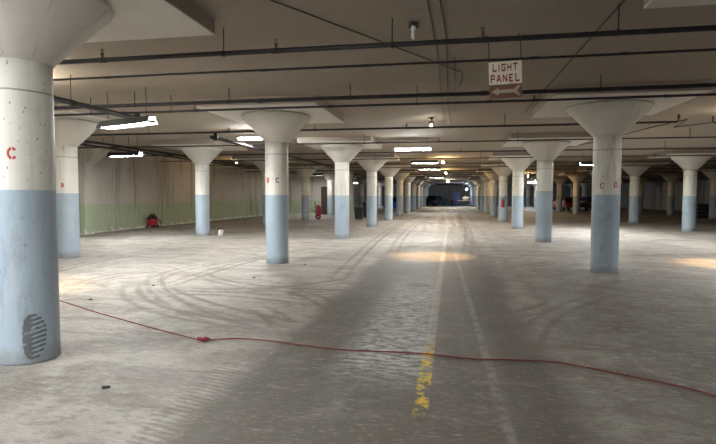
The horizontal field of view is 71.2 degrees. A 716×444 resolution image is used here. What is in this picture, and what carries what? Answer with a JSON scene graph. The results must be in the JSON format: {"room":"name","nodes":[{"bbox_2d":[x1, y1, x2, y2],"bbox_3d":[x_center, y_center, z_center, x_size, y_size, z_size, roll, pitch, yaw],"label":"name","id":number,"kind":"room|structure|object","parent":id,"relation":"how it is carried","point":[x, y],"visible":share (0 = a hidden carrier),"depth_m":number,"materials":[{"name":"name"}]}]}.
{"room":"parking garage","nodes":[
{"label":"parking garage","id":0,"kind":"room"},
{"bbox_2d":[93,149,365,232],"bbox_3d":[-6.181,-2.516,43.815,0.300,3.440,96.000,1,3,11],"label":"wall","id":1,"kind":"structure","parent":0,"point":[127,190],"depth_m":24.70,"materials":[{"name":"white paint"}]},
{"bbox_2d":[78,144,109,234],"bbox_3d":[-10.115,-1.243,19.160,1.050,3.440,0.520,1,3,11],"label":"concrete column","id":2,"kind":"structure","parent":1,"relation":"attached to","point":[87,157],"depth_m":19.02,"materials":[{"name":"white concrete"}]},
{"bbox_2d":[288,171,353,214],"bbox_3d":[-3.457,-2.328,40.329,6.340,3.440,0.240,1,3,11],"label":"wall","id":3,"kind":"structure","parent":0,"point":[294,180],"depth_m":40.29,"materials":[{"name":"white paint"}]},
{"bbox_2d":[320,185,326,205],"bbox_3d":[-2.624,-1.766,40.059,0.910,2.350,0.100,1,3,11],"label":"trim","id":4,"kind":"structure","parent":3,"relation":"attached to","point":[320,185],"depth_m":40.05,"materials":[{"name":"paint"}]},
{"bbox_2d":[321,187,326,214],"bbox_3d":[-2.607,-1.721,40.149,0.710,2.250,0.072,1,3,11],"label":"door","id":5,"kind":"structure","parent":3,"relation":"in","point":[323,189],"depth_m":40.15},
{"bbox_2d":[0,204,715,443],"bbox_3d":[12.785,-0.417,40.369,38.900,0.300,96.600,1,3,11],"label":"floor","id":6,"kind":"structure","parent":0,"point":[466,283],"depth_m":5.30,"materials":[{"name":"concrete"}]},
{"bbox_2d":[54,104,143,257],"bbox_3d":[-7.080,-0.871,12.155,2.500,3.440,2.600,1,3,11],"label":"concrete column","id":7,"kind":"structure","parent":6,"relation":"on","point":[70,131],"depth_m":11.94,"materials":[{"name":"white concrete"}]},
{"bbox_2d":[0,0,214,365],"bbox_3d":[-3.051,-0.465,4.558,2.500,3.440,2.600,1,3,11],"label":"concrete column","id":8,"kind":"structure","parent":6,"relation":"on","point":[36,36],"depth_m":4.40,"materials":[{"name":"white concrete"}]},
{"bbox_2d":[146,213,161,227],"bbox_3d":[-9.530,-0.074,23.347,0.541,0.673,0.627,1,3,11],"label":"shop vacuum","id":9,"kind":"object","parent":6,"relation":"on","point":[152,220],"visible":1,"depth_m":23.13,"materials":[{"name":"red plastic"}]},
{"bbox_2d":[151,139,246,235],"bbox_3d":[-5.840,-1.212,18.768,2.500,3.440,2.600,1,3,11],"label":"concrete column","id":10,"kind":"structure","parent":6,"relation":"on","point":[201,157],"depth_m":18.51,"materials":[{"name":"white concrete"}]},
{"bbox_2d":[218,228,223,235],"bbox_3d":[-5.121,0.377,18.622,0.179,0.285,0.185,-2,4,-36],"label":"plastic jug","id":11,"kind":"object","parent":6,"relation":"on","point":[220,232],"visible":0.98,"depth_m":18.56,"materials":[{"name":"white plastic"}]},
{"bbox_2d":[233,155,298,225],"bbox_3d":[-4.601,-1.553,25.381,2.500,3.440,2.600,1,3,11],"label":"concrete column","id":12,"kind":"structure","parent":6,"relation":"on","point":[260,165],"depth_m":25.00,"materials":[{"name":"white concrete"}]},
{"bbox_2d":[195,94,343,263],"bbox_3d":[-1.811,-0.806,11.171,2.500,3.440,2.600,1,3,11],"label":"concrete column","id":13,"kind":"structure","parent":6,"relation":"on","point":[276,128],"depth_m":10.91,"materials":[{"name":"paint"}]},
{"bbox_2d":[288,165,328,218],"bbox_3d":[-3.361,-1.894,31.994,2.500,3.440,2.600,1,3,11],"label":"concrete column","id":14,"kind":"structure","parent":6,"relation":"on","point":[305,174],"depth_m":31.75,"materials":[{"name":"white concrete"}]},
{"bbox_2d":[311,203,321,218],"bbox_3d":[-2.652,-0.769,31.946,0.704,1.202,0.660,0,3,-3],"label":"wheelbarrow","id":15,"kind":"object","parent":6,"relation":"on","point":[318,210],"visible":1,"depth_m":31.71,"materials":[{"name":"red paint"}]},
{"bbox_2d":[316,205,321,216],"bbox_3d":[-2.464,-0.708,31.960,0.423,0.760,0.680,0,3,-3],"label":"tray","id":16,"kind":"object","parent":15,"relation":"on","point":[318,208],"depth_m":31.69,"materials":[{"name":"red paint"}]},
{"bbox_2d":[314,170,349,214],"bbox_3d":[-2.122,-2.235,38.608,2.500,3.440,2.600,1,3,11],"label":"concrete column","id":17,"kind":"structure","parent":6,"relation":"on","point":[330,178],"depth_m":38.38,"materials":[{"name":"white concrete"}]},
{"bbox_2d":[297,136,381,238],"bbox_3d":[-0.572,-1.147,17.784,2.500,3.440,2.600,1,3,11],"label":"concrete column","id":18,"kind":"structure","parent":6,"relation":"on","point":[341,154],"depth_m":17.52,"materials":[{"name":"white concrete"}]},
{"bbox_2d":[353,207,363,218],"bbox_3d":[0.036,-0.593,32.562,0.654,0.800,0.654,-3,4,-42],"label":"rubbish bin","id":19,"kind":"object","parent":6,"relation":"on","point":[358,211],"visible":0.95,"depth_m":32.34,"materials":[{"name":"grey plastic"}]},
{"bbox_2d":[355,177,366,206],"bbox_3d":[0.357,-2.917,51.834,2.500,3.440,2.600,1,3,11],"label":"concrete column","id":20,"kind":"structure","parent":6,"relation":"on","point":[361,183],"depth_m":51.59,"materials":[{"name":"white concrete"}]},
{"bbox_2d":[361,202,365,217],"bbox_3d":[0.711,-0.850,35.071,0.864,1.056,0.864,2,3,25],"label":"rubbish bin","id":21,"kind":"object","parent":6,"relation":"on","point":[364,203],"visible":0.38,"depth_m":34.83,"materials":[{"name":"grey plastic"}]},
{"bbox_2d":[351,153,399,226],"bbox_3d":[0.668,-1.488,24.397,2.500,3.440,2.600,1,3,11],"label":"concrete column","id":22,"kind":"structure","parent":6,"relation":"on","point":[371,166],"depth_m":24.16,"materials":[{"name":"white concrete"}]},
{"bbox_2d":[377,182,384,207],"bbox_3d":[2.836,-3.599,65.061,2.500,3.440,2.600,1,3,11],"label":"concrete column","id":23,"kind":"structure","parent":6,"relation":"on","point":[379,184],"depth_m":64.85,"materials":[{"name":"white concrete"}]},
{"bbox_2d":[59,300,715,396],"bbox_3d":[-2.055,1.180,5.674,13.044,0.039,1.431,2,3,27],"label":"extension cord","id":24,"kind":"object","parent":6,"relation":"on","point":[197,338],"visible":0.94,"depth_m":4.76,"materials":[{"name":"red plastic"}]},
{"bbox_2d":[384,197,404,209],"bbox_3d":[4.022,-1.859,51.100,1.770,1.420,4.350,1,3,19],"label":"car","id":25,"kind":"object","parent":6,"relation":"on","point":[394,198],"visible":0.24,"depth_m":49.70,"materials":[{"name":"blue paint"}]},
{"bbox_2d":[379,164,410,219],"bbox_3d":[1.907,-1.829,31.010,2.500,3.440,2.600,1,3,11],"label":"concrete column","id":26,"kind":"structure","parent":6,"relation":"on","point":[388,173],"depth_m":30.77,"materials":[{"name":"white concrete"}]},
{"bbox_2d":[393,169,417,215],"bbox_3d":[3.146,-2.171,37.623,2.500,3.440,2.600,1,3,11],"label":"concrete column","id":27,"kind":"structure","parent":6,"relation":"on","point":[399,176],"depth_m":37.40,"materials":[{"name":"white concrete"}]},
{"bbox_2d":[403,173,422,212],"bbox_3d":[4.386,-2.512,44.237,2.500,3.440,2.600,1,3,11],"label":"concrete column","id":28,"kind":"structure","parent":6,"relation":"on","point":[407,180],"depth_m":44.00,"materials":[{"name":"white concrete"}]},
{"bbox_2d":[411,177,426,210],"bbox_3d":[5.625,-2.853,50.850,2.500,3.440,2.600,1,3,11],"label":"concrete column","id":29,"kind":"structure","parent":6,"relation":"on","point":[416,180],"depth_m":50.63,"materials":[{"name":"grey concrete"}]},
{"bbox_2d":[416,179,428,208],"bbox_3d":[6.865,-3.194,57.463,2.500,3.440,2.600,1,3,11],"label":"concrete column","id":30,"kind":"structure","parent":6,"relation":"on","point":[421,181],"depth_m":57.23,"materials":[{"name":"grey concrete"}]},
{"bbox_2d":[420,181,431,207],"bbox_3d":[8.104,-3.535,64.076,2.500,3.440,2.600,1,3,11],"label":"concrete column","id":31,"kind":"structure","parent":6,"relation":"on","point":[424,183],"depth_m":63.84,"materials":[{"name":"grey concrete"}]},
{"bbox_2d":[423,182,432,206],"bbox_3d":[9.344,-3.876,70.690,2.500,3.440,2.600,1,3,11],"label":"concrete column","id":32,"kind":"structure","parent":6,"relation":"on","point":[427,184],"depth_m":70.46,"materials":[{"name":"grey concrete"}]},
{"bbox_2d":[426,183,434,197],"bbox_3d":[10.583,-4.217,77.303,2.500,3.440,2.600,1,3,11],"label":"concrete column","id":33,"kind":"structure","parent":6,"relation":"on","point":[429,185],"depth_m":77.00,"materials":[{"name":"grey concrete"}]},
{"bbox_2d":[426,195,445,205],"bbox_3d":[11.619,-3.178,75.076,1.770,1.600,4.350,2,3,31],"label":"car","id":34,"kind":"object","parent":6,"relation":"on","point":[432,199],"visible":0.93,"depth_m":73.84,"materials":[{"name":"black paint"}]},
{"bbox_2d":[422,207,474,208],"bbox_3d":[10.973,-1.736,60.811,6.400,0.200,0.300,1,3,11],"label":"trim","id":35,"kind":"structure","parent":6,"relation":"on","point":[422,207],"depth_m":60.58,"materials":[{"name":"beige concrete"}]},
{"bbox_2d":[453,192,459,205],"bbox_3d":[15.302,-3.550,77.606,1.100,2.100,0.650,1,3,11],"label":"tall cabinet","id":36,"kind":"object","parent":6,"relation":"on","point":[456,195],"visible":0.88,"depth_m":77.29,"materials":[{"name":"blue metal"}]},
{"bbox_2d":[463,183,471,205],"bbox_3d":[17.315,-4.135,76.045,2.500,3.440,2.600,1,3,11],"label":"concrete column","id":37,"kind":"structure","parent":6,"relation":"on","point":[468,185],"depth_m":75.84,"materials":[{"name":"white concrete"}]},
{"bbox_2d":[465,182,473,206],"bbox_3d":[16.076,-3.794,69.432,2.500,3.440,2.600,1,3,11],"label":"concrete column","id":38,"kind":"structure","parent":6,"relation":"on","point":[469,183],"depth_m":69.23,"materials":[{"name":"grey concrete"}]},
{"bbox_2d":[466,180,476,207],"bbox_3d":[14.836,-3.453,62.819,2.500,3.440,2.600,1,3,11],"label":"concrete column","id":39,"kind":"structure","parent":6,"relation":"on","point":[471,182],"depth_m":62.61,"materials":[{"name":"grey concrete"}]},
{"bbox_2d":[467,179,479,209],"bbox_3d":[13.597,-3.112,56.206,2.500,3.440,2.600,1,3,11],"label":"concrete column","id":40,"kind":"structure","parent":6,"relation":"on","point":[473,180],"depth_m":56.00,"materials":[{"name":"grey concrete"}]},
{"bbox_2d":[470,176,483,210],"bbox_3d":[12.357,-2.771,49.593,2.500,3.440,2.600,1,3,11],"label":"concrete column","id":41,"kind":"structure","parent":6,"relation":"on","point":[480,181],"depth_m":49.37,"materials":[{"name":"white concrete"}]},
{"bbox_2d":[472,173,489,213],"bbox_3d":[11.118,-2.429,42.979,2.500,3.440,2.600,1,3,11],"label":"concrete column","id":42,"kind":"structure","parent":6,"relation":"on","point":[484,178],"depth_m":42.77,"materials":[{"name":"beige concrete"}]},
{"bbox_2d":[476,169,498,216],"bbox_3d":[9.879,-2.088,36.366,2.500,3.440,2.600,1,3,11],"label":"concrete column","id":43,"kind":"structure","parent":6,"relation":"on","point":[493,177],"depth_m":36.15,"materials":[{"name":"beige concrete"}]},
{"bbox_2d":[481,162,512,221],"bbox_3d":[8.639,-1.747,29.753,2.500,3.440,2.600,1,3,11],"label":"concrete column","id":44,"kind":"structure","parent":6,"relation":"on","point":[503,173],"depth_m":29.52,"materials":[{"name":"white concrete"}]},
{"bbox_2d":[489,152,535,228],"bbox_3d":[7.400,-1.406,23.140,2.500,3.440,2.600,1,3,11],"label":"concrete column","id":45,"kind":"structure","parent":6,"relation":"on","point":[518,166],"depth_m":22.90,"materials":[{"name":"white concrete"}]},
{"bbox_2d":[524,183,531,206],"bbox_3d":[23.151,-3.707,68.111,2.500,3.440,2.600,1,3,11],"label":"concrete column","id":46,"kind":"structure","parent":6,"relation":"on","point":[527,185],"depth_m":67.90,"materials":[{"name":"grey concrete"}]},
{"bbox_2d":[524,180,535,208],"bbox_3d":[21.911,-3.366,61.497,2.500,3.440,2.600,1,3,11],"label":"concrete column","id":47,"kind":"structure","parent":6,"relation":"on","point":[533,184],"depth_m":61.32,"materials":[{"name":"white concrete"}]},
{"bbox_2d":[502,132,592,241],"bbox_3d":[6.160,-1.065,16.526,2.500,3.440,2.600,1,3,11],"label":"concrete column","id":48,"kind":"structure","parent":6,"relation":"on","point":[544,152],"depth_m":16.27,"materials":[{"name":"white concrete"}]},
{"bbox_2d":[553,176,567,211],"bbox_3d":[19.433,-2.684,48.271,2.500,3.440,2.600,1,3,11],"label":"concrete column","id":49,"kind":"structure","parent":6,"relation":"on","point":[559,182],"depth_m":48.05,"materials":[{"name":"beige concrete"}]},
{"bbox_2d":[552,197,581,209],"bbox_3d":[22.949,-2.024,55.185,1.770,1.420,4.350,0,3,1],"label":"car","id":50,"kind":"object","parent":6,"relation":"on","point":[567,202],"visible":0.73,"depth_m":53.67,"materials":[{"name":"red paint"}]},
{"bbox_2d":[562,183,572,196],"bbox_3d":[31.456,-3.962,73.404,2.500,3.440,2.600,1,3,11],"label":"concrete column","id":51,"kind":"structure","parent":6,"relation":"on","point":[570,185],"depth_m":73.14,"materials":[{"name":"grey concrete"}]},
{"bbox_2d":[558,172,590,214],"bbox_3d":[18.193,-2.343,41.658,2.500,3.440,2.600,1,3,11],"label":"concrete column","id":52,"kind":"structure","parent":6,"relation":"on","point":[576,177],"depth_m":41.42,"materials":[{"name":"beige concrete"}]},
{"bbox_2d":[497,207,652,208],"bbox_3d":[25.678,-1.789,62.738,20.600,0.180,0.350,1,3,11],"label":"trim","id":53,"kind":"structure","parent":6,"relation":"on","point":[497,207],"depth_m":61.32,"materials":[{"name":"grey concrete"}]},
{"bbox_2d":[572,183,590,196],"bbox_3d":[30.216,-3.621,66.791,2.500,3.440,2.600,1,3,11],"label":"concrete column","id":54,"kind":"structure","parent":6,"relation":"on","point":[584,186],"depth_m":66.52,"materials":[{"name":"grey concrete"}]},
{"bbox_2d":[580,197,591,209],"bbox_3d":[25.480,-2.054,55.116,1.770,1.500,4.350,0,3,3],"label":"car","id":55,"kind":"object","parent":6,"relation":"on","point":[586,202],"visible":0.4,"depth_m":53.83,"materials":[{"name":"black paint"}]},
{"bbox_2d":[577,168,622,174],"bbox_3d":[16.954,-2.002,35.044,2.500,3.440,2.600,1,3,11],"label":"concrete column","id":56,"kind":"structure","parent":6,"relation":"on","point":[584,168],"depth_m":34.75,"materials":[{"name":"grey concrete"}]},
{"bbox_2d":[532,80,712,273],"bbox_3d":[4.921,-0.724,9.913,2.500,3.440,2.600,1,3,11],"label":"concrete column","id":57,"kind":"structure","parent":6,"relation":"on","point":[606,121],"depth_m":9.66,"materials":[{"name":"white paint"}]},
{"bbox_2d":[622,176,660,212],"bbox_3d":[26.498,-2.598,46.951,2.500,3.440,2.600,1,3,11],"label":"concrete column","id":58,"kind":"structure","parent":6,"relation":"on","point":[642,181],"depth_m":46.70,"materials":[{"name":"grey concrete"}]},
{"bbox_2d":[621,162,668,222],"bbox_3d":[15.714,-1.661,28.431,2.500,3.440,2.600,1,3,11],"label":"concrete column","id":59,"kind":"structure","parent":6,"relation":"on","point":[634,172],"depth_m":28.20,"materials":[{"name":"white concrete"}]},
{"bbox_2d":[649,172,683,214],"bbox_3d":[25.258,-2.257,40.338,2.500,3.440,2.600,1,3,11],"label":"concrete column","id":60,"kind":"structure","parent":6,"relation":"on","point":[671,180],"depth_m":40.13,"materials":[{"name":"grey concrete"}]},
{"bbox_2d":[644,0,715,8],"bbox_3d":[3.681,-0.383,3.300,2.500,3.440,2.600,1,3,11],"label":"concrete column","id":61,"kind":"structure","parent":6,"relation":"on","point":[648,4],"depth_m":4.59,"materials":[{"name":"white concrete"}]},
{"bbox_2d":[648,149,715,231],"bbox_3d":[14.475,-1.320,21.818,2.500,3.440,2.600,1,3,11],"label":"concrete column","id":62,"kind":"structure","parent":6,"relation":"on","point":[690,165],"depth_m":21.59,"materials":[{"name":"white concrete"}]},
{"bbox_2d":[696,203,708,218],"bbox_3d":[23.809,-0.771,34.821,0.840,1.040,0.840,0,3,3],"label":"crate","id":63,"kind":"object","parent":6,"relation":"on","point":[702,209],"visible":0.58,"depth_m":34.42,"materials":[{"name":"black plastic"}]},
{"bbox_2d":[698,167,715,218],"bbox_3d":[24.019,-1.915,33.725,2.500,3.440,2.600,1,3,11],"label":"concrete column","id":64,"kind":"structure","parent":6,"relation":"on","point":[710,173],"depth_m":33.56,"materials":[{"name":"grey concrete"}]},
{"bbox_2d":[53,0,715,184],"bbox_3d":[12.794,-4.152,40.174,38.900,0.300,96.600,1,3,11],"label":"ceiling","id":65,"kind":"structure","parent":0,"point":[247,24],"depth_m":7.75,"materials":[{"name":"paint"}]},
{"bbox_2d":[54,75,139,117],"bbox_3d":[-4.992,-2.031,6.256,0.122,0.498,7.650,1,3,11],"label":"pipe","id":66,"kind":"object","parent":65,"relation":"hanging from","point":[70,102],"visible":0.67,"depth_m":8.50,"materials":[{"name":"metal"}]},
{"bbox_2d":[106,141,143,156],"bbox_3d":[-7.603,-2.476,16.323,1.280,0.670,0.300,1,3,19],"label":"fluorescent fixture","id":67,"kind":"object","parent":65,"relation":"hanging from","point":[111,154],"visible":0.94,"depth_m":16.25,"materials":[{"name":"grey metal"}]},
{"bbox_2d":[106,151,143,156],"bbox_3d":[-7.604,-2.211,16.337,1.280,0.140,0.300,1,3,19],"label":"hood","id":68,"kind":"object","parent":67,"relation":"attached to","point":[112,154],"depth_m":16.26,"materials":[{"name":"grey metal"}]},
{"bbox_2d":[96,87,158,129],"bbox_3d":[-4.237,-2.089,9.144,1.280,0.680,0.300,0,3,25],"label":"fluorescent fixture","id":69,"kind":"object","parent":65,"relation":"hanging from","point":[148,120],"visible":0.98,"depth_m":9.06,"materials":[{"name":"grey metal"}]},
{"bbox_2d":[96,115,158,129],"bbox_3d":[-4.231,-1.819,9.155,1.280,0.140,0.300,0,3,25],"label":"hood","id":70,"kind":"object","parent":69,"relation":"attached to","point":[148,120],"depth_m":9.06,"materials":[{"name":"grey metal"}]},
{"bbox_2d":[80,143,258,169],"bbox_3d":[-6.703,-2.811,21.231,0.073,0.507,20.500,1,3,11],"label":"pipe","id":71,"kind":"object","parent":65,"relation":"hanging from","point":[82,143],"visible":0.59,"depth_m":17.74,"materials":[{"name":"metal"}]},
{"bbox_2d":[84,137,297,173],"bbox_3d":[-6.364,-2.961,23.197,0.098,0.409,24.500,1,3,11],"label":"pipe","id":72,"kind":"object","parent":65,"relation":"hanging from","point":[85,141],"visible":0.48,"depth_m":17.59,"materials":[{"name":"metal"}]},
{"bbox_2d":[236,135,261,139],"bbox_3d":[-2.986,-2.592,14.892,1.250,0.266,0.240,1,3,11],"label":"fluorescent fixture","id":73,"kind":"object","parent":65,"relation":"hanging from","point":[242,137],"visible":0.56,"depth_m":14.87,"materials":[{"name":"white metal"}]},
{"bbox_2d":[210,132,334,167],"bbox_3d":[-2.385,-2.749,20.170,0.122,0.498,15.000,1,3,11],"label":"pipe","id":74,"kind":"object","parent":65,"relation":"hanging from","point":[214,137],"visible":0.84,"depth_m":15.18,"materials":[{"name":"metal"}]},
{"bbox_2d":[270,0,462,85],"bbox_3d":[0.004,-2.155,5.892,0.158,0.177,5.318,3,4,39],"label":"cable","id":75,"kind":"object","parent":65,"relation":"attached to","point":[270,0],"visible":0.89,"depth_m":5.77,"materials":[{"name":"paint"}]},
{"bbox_2d":[53,48,715,80],"bbox_3d":[-1.287,-1.999,6.597,22.900,0.041,0.041,1,3,11],"label":"pipe","id":76,"kind":"object","parent":65,"relation":"hanging from","point":[706,49],"visible":0.88,"depth_m":6.24,"materials":[{"name":"metal"}]},
{"bbox_2d":[54,74,715,109],"bbox_3d":[0.604,-2.242,8.532,25.900,0.286,0.092,1,3,11],"label":"pipe","id":77,"kind":"object","parent":65,"relation":"hanging from","point":[699,85],"visible":0.96,"depth_m":8.51,"materials":[{"name":"metal"}]},
{"bbox_2d":[54,85,715,115],"bbox_3d":[0.664,-2.228,8.858,25.900,0.349,0.057,1,3,11],"label":"pipe","id":78,"kind":"object","parent":65,"relation":"hanging from","point":[702,94],"visible":0.8,"depth_m":8.78,"materials":[{"name":"metal"}]},
{"bbox_2d":[90,114,679,135],"bbox_3d":[-2.178,-2.452,12.761,18.873,0.319,0.059,1,3,11],"label":"pipe","id":79,"kind":"object","parent":65,"relation":"hanging from","point":[678,115],"visible":0.66,"depth_m":12.16,"materials":[{"name":"metal"}]},
{"bbox_2d":[58,3,715,64],"bbox_3d":[-1.927,-2.091,5.887,21.900,0.324,0.068,1,3,11],"label":"pipe","id":80,"kind":"object","parent":65,"relation":"hanging from","point":[618,32],"visible":0.94,"depth_m":5.42,"materials":[{"name":"metal"}]},
{"bbox_2d":[487,33,521,98],"bbox_3d":[1.531,-1.629,5.229,0.353,0.695,0.152,1,3,10],"label":"sign","id":81,"kind":"object","parent":80,"relation":"hanging from","point":[507,73],"visible":0.98,"depth_m":5.16,"materials":[{"name":"white metal"}]},
{"bbox_2d":[78,134,715,148],"bbox_3d":[2.733,-2.567,15.146,27.650,0.314,0.052,1,3,11],"label":"pipe","id":82,"kind":"object","parent":65,"relation":"hanging from","point":[438,141],"visible":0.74,"depth_m":15.27,"materials":[{"name":"metal"}]},
{"bbox_2d":[394,139,431,150],"bbox_3d":[1.862,-2.629,16.986,1.250,0.386,0.240,1,3,11],"label":"fluorescent fixture","id":83,"kind":"object","parent":65,"relation":"hanging from","point":[398,148],"visible":0.98,"depth_m":16.91,"materials":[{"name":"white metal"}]},
{"bbox_2d":[408,22,418,39],"bbox_3d":[0.623,-2.143,5.620,0.128,0.182,0.128,1,3,11],"label":"light","id":84,"kind":"object","parent":65,"relation":"hanging from","point":[412,25],"visible":1,"depth_m":5.60,"materials":[{"name":"white glass"}]},
{"bbox_2d":[411,156,437,163],"bbox_3d":[3.214,-3.014,24.201,1.280,0.361,0.300,1,3,11],"label":"fluorescent fixture","id":85,"kind":"object","parent":65,"relation":"hanging from","point":[420,161],"visible":0.93,"depth_m":24.14,"materials":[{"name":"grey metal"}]},
{"bbox_2d":[411,160,437,163],"bbox_3d":[3.214,-2.904,24.206,1.280,0.140,0.300,1,3,11],"label":"hood","id":86,"kind":"object","parent":85,"relation":"attached to","point":[421,161],"depth_m":24.14,"materials":[{"name":"grey metal"}]},
{"bbox_2d":[419,164,439,169],"bbox_3d":[4.263,-3.303,29.796,1.280,0.361,0.300,1,3,11],"label":"fluorescent fixture","id":87,"kind":"object","parent":65,"relation":"hanging from","point":[421,164],"visible":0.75,"depth_m":29.76,"materials":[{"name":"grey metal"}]},
{"bbox_2d":[419,168,439,169],"bbox_3d":[4.263,-3.193,29.802,1.280,0.140,0.300,1,3,11],"label":"fluorescent tube","id":88,"kind":"object","parent":87,"relation":"attached to","point":[419,168],"depth_m":29.75,"materials":[{"name":"white glass"}]},
{"bbox_2d":[144,147,715,155],"bbox_3d":[4.232,-2.730,18.409,29.394,0.319,0.059,1,3,11],"label":"pipe","id":89,"kind":"object","parent":65,"relation":"hanging from","point":[708,147],"visible":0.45,"depth_m":18.36,"materials":[{"name":"metal"}]},
{"bbox_2d":[427,0,445,137],"bbox_3d":[1.645,-2.445,9.956,0.072,0.010,13.600,1,3,11],"label":"cable","id":90,"kind":"object","parent":65,"relation":"attached to","point":[427,0],"visible":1,"depth_m":6.60,"materials":[{"name":"paint"}]},
{"bbox_2d":[160,153,715,161],"bbox_3d":[5.628,-2.888,21.450,31.019,0.314,0.052,1,3,11],"label":"pipe","id":91,"kind":"object","parent":65,"relation":"hanging from","point":[655,153],"visible":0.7,"depth_m":21.70,"materials":[{"name":"metal"}]},
{"bbox_2d":[439,0,448,123],"bbox_3d":[1.601,-2.392,8.949,0.080,0.014,11.600,1,3,11],"label":"cable","id":92,"kind":"object","parent":65,"relation":"attached to","point":[439,0],"visible":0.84,"depth_m":6.52,"materials":[{"name":"paint"}]},
{"bbox_2d":[231,164,678,168],"bbox_3d":[8.523,-3.208,27.753,34.387,0.314,0.052,1,3,11],"label":"pipe","id":93,"kind":"object","parent":65,"relation":"hanging from","point":[499,164],"visible":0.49,"depth_m":28.52,"materials":[{"name":"metal"}]},
{"bbox_2d":[209,160,715,165],"bbox_3d":[7.127,-3.051,24.712,32.762,0.319,0.059,1,3,11],"label":"pipe","id":94,"kind":"object","parent":65,"relation":"hanging from","point":[642,160],"visible":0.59,"depth_m":25.05,"materials":[{"name":"metal"}]},
{"bbox_2d":[288,170,670,173],"bbox_3d":[11.418,-3.529,34.057,37.756,0.314,0.049,1,3,11],"label":"pipe","id":95,"kind":"object","parent":65,"relation":"hanging from","point":[623,170],"visible":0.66,"depth_m":34.91,"materials":[{"name":"metal"}]},
{"bbox_2d":[245,165,715,171],"bbox_3d":[10.021,-3.372,31.017,36.131,0.319,0.059,1,3,11],"label":"pipe","id":96,"kind":"object","parent":65,"relation":"hanging from","point":[471,165],"visible":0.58,"depth_m":31.54,"materials":[{"name":"metal"}]},
{"bbox_2d":[354,178,663,179],"bbox_3d":[14.312,-4.206,47.206,37.600,0.314,0.049,1,3,11],"label":"pipe","id":97,"kind":"object","parent":65,"relation":"hanging from","point":[555,178],"visible":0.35,"depth_m":45.95,"materials":[{"name":"metal"}]},
{"bbox_2d":[354,180,682,181],"bbox_3d":[15.551,-4.548,53.820,37.600,0.314,0.049,1,3,11],"label":"pipe","id":98,"kind":"object","parent":65,"relation":"hanging from","point":[589,180],"visible":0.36,"depth_m":51.16,"materials":[{"name":"metal"}]},
{"bbox_2d":[357,173,682,176],"bbox_3d":[13.072,-3.865,40.593,37.600,0.314,0.049,1,3,11],"label":"pipe","id":99,"kind":"object","parent":65,"relation":"hanging from","point":[357,173],"visible":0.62,"depth_m":41.37,"materials":[{"name":"metal"}]},
{"bbox_2d":[354,173,702,175],"bbox_3d":[12.475,-3.698,37.403,37.600,0.319,0.059,1,3,11],"label":"pipe","id":100,"kind":"object","parent":65,"relation":"hanging from","point":[621,173],"visible":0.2,"depth_m":37.55,"materials":[{"name":"metal"}]},
{"bbox_2d":[354,179,709,180],"bbox_3d":[14.953,-4.380,50.629,37.600,0.319,0.059,1,3,11],"label":"pipe","id":101,"kind":"object","parent":65,"relation":"hanging from","point":[585,179],"visible":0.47,"depth_m":48.13,"materials":[{"name":"metal"}]},
{"bbox_2d":[498,182,626,182],"bbox_3d":[16.791,-4.889,60.433,37.600,0.314,0.049,1,3,11],"label":"pipe","id":102,"kind":"object","parent":65,"relation":"hanging from","point":[498,182],"visible":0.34,"depth_m":58.86,"materials":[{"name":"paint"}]},
{"bbox_2d":[524,0,624,112],"bbox_3d":[3.015,-2.291,7.059,0.033,0.019,9.200,1,3,10],"label":"cable","id":103,"kind":"object","parent":65,"relation":"attached to","point":[622,2],"visible":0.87,"depth_m":6.38,"materials":[{"name":"paint"}]},
{"bbox_2d":[579,161,592,164],"bbox_3d":[10.305,-2.760,21.764,1.280,0.580,0.300,0,3,1],"label":"fluorescent fixture","id":104,"kind":"object","parent":65,"relation":"hanging from","point":[583,162],"visible":0.42,"depth_m":21.67,"materials":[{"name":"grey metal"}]},
{"bbox_2d":[473,175,706,177],"bbox_3d":[13.714,-4.039,44.016,37.600,0.319,0.059,1,3,11],"label":"pipe","id":105,"kind":"object","parent":65,"relation":"hanging from","point":[527,175],"visible":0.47,"depth_m":43.37,"materials":[{"name":"metal"}]},
{"bbox_2d":[565,181,677,181],"bbox_3d":[16.193,-4.722,57.243,37.600,0.319,0.059,1,3,11],"label":"pipe","id":106,"kind":"object","parent":65,"relation":"hanging from","point":[565,181],"visible":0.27,"depth_m":54.73,"materials":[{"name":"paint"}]},
{"bbox_2d":[566,119,715,147],"bbox_3d":[8.292,-2.625,15.736,1.040,0.228,8.990,0,3,-8],"label":"pipe","id":107,"kind":"object","parent":65,"relation":"attached to","point":[685,119],"visible":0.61,"depth_m":13.67,"materials":[{"name":"metal"}]},
{"bbox_2d":[377,185,591,204],"bbox_3d":[21.648,-4.722,87.537,38.300,3.440,0.300,1,3,11],"label":"wall","id":108,"kind":"structure","parent":0,"point":[446,191],"depth_m":87.95,"materials":[{"name":"concrete"}]},
{"bbox_2d":[620,177,709,210],"bbox_3d":[31.760,-2.052,36.728,0.300,3.440,96.000,1,3,11],"label":"wall","id":109,"kind":"structure","parent":0,"point":[650,194],"depth_m":58.13,"materials":[{"name":"concrete"}]},
{"bbox_2d":[652,182,662,209],"bbox_3d":[35.249,-3.203,59.006,1.050,3.440,0.520,1,3,11],"label":"concrete column","id":110,"kind":"structure","parent":109,"relation":"attached to","point":[659,185],"depth_m":58.73,"materials":[{"name":"concrete"}]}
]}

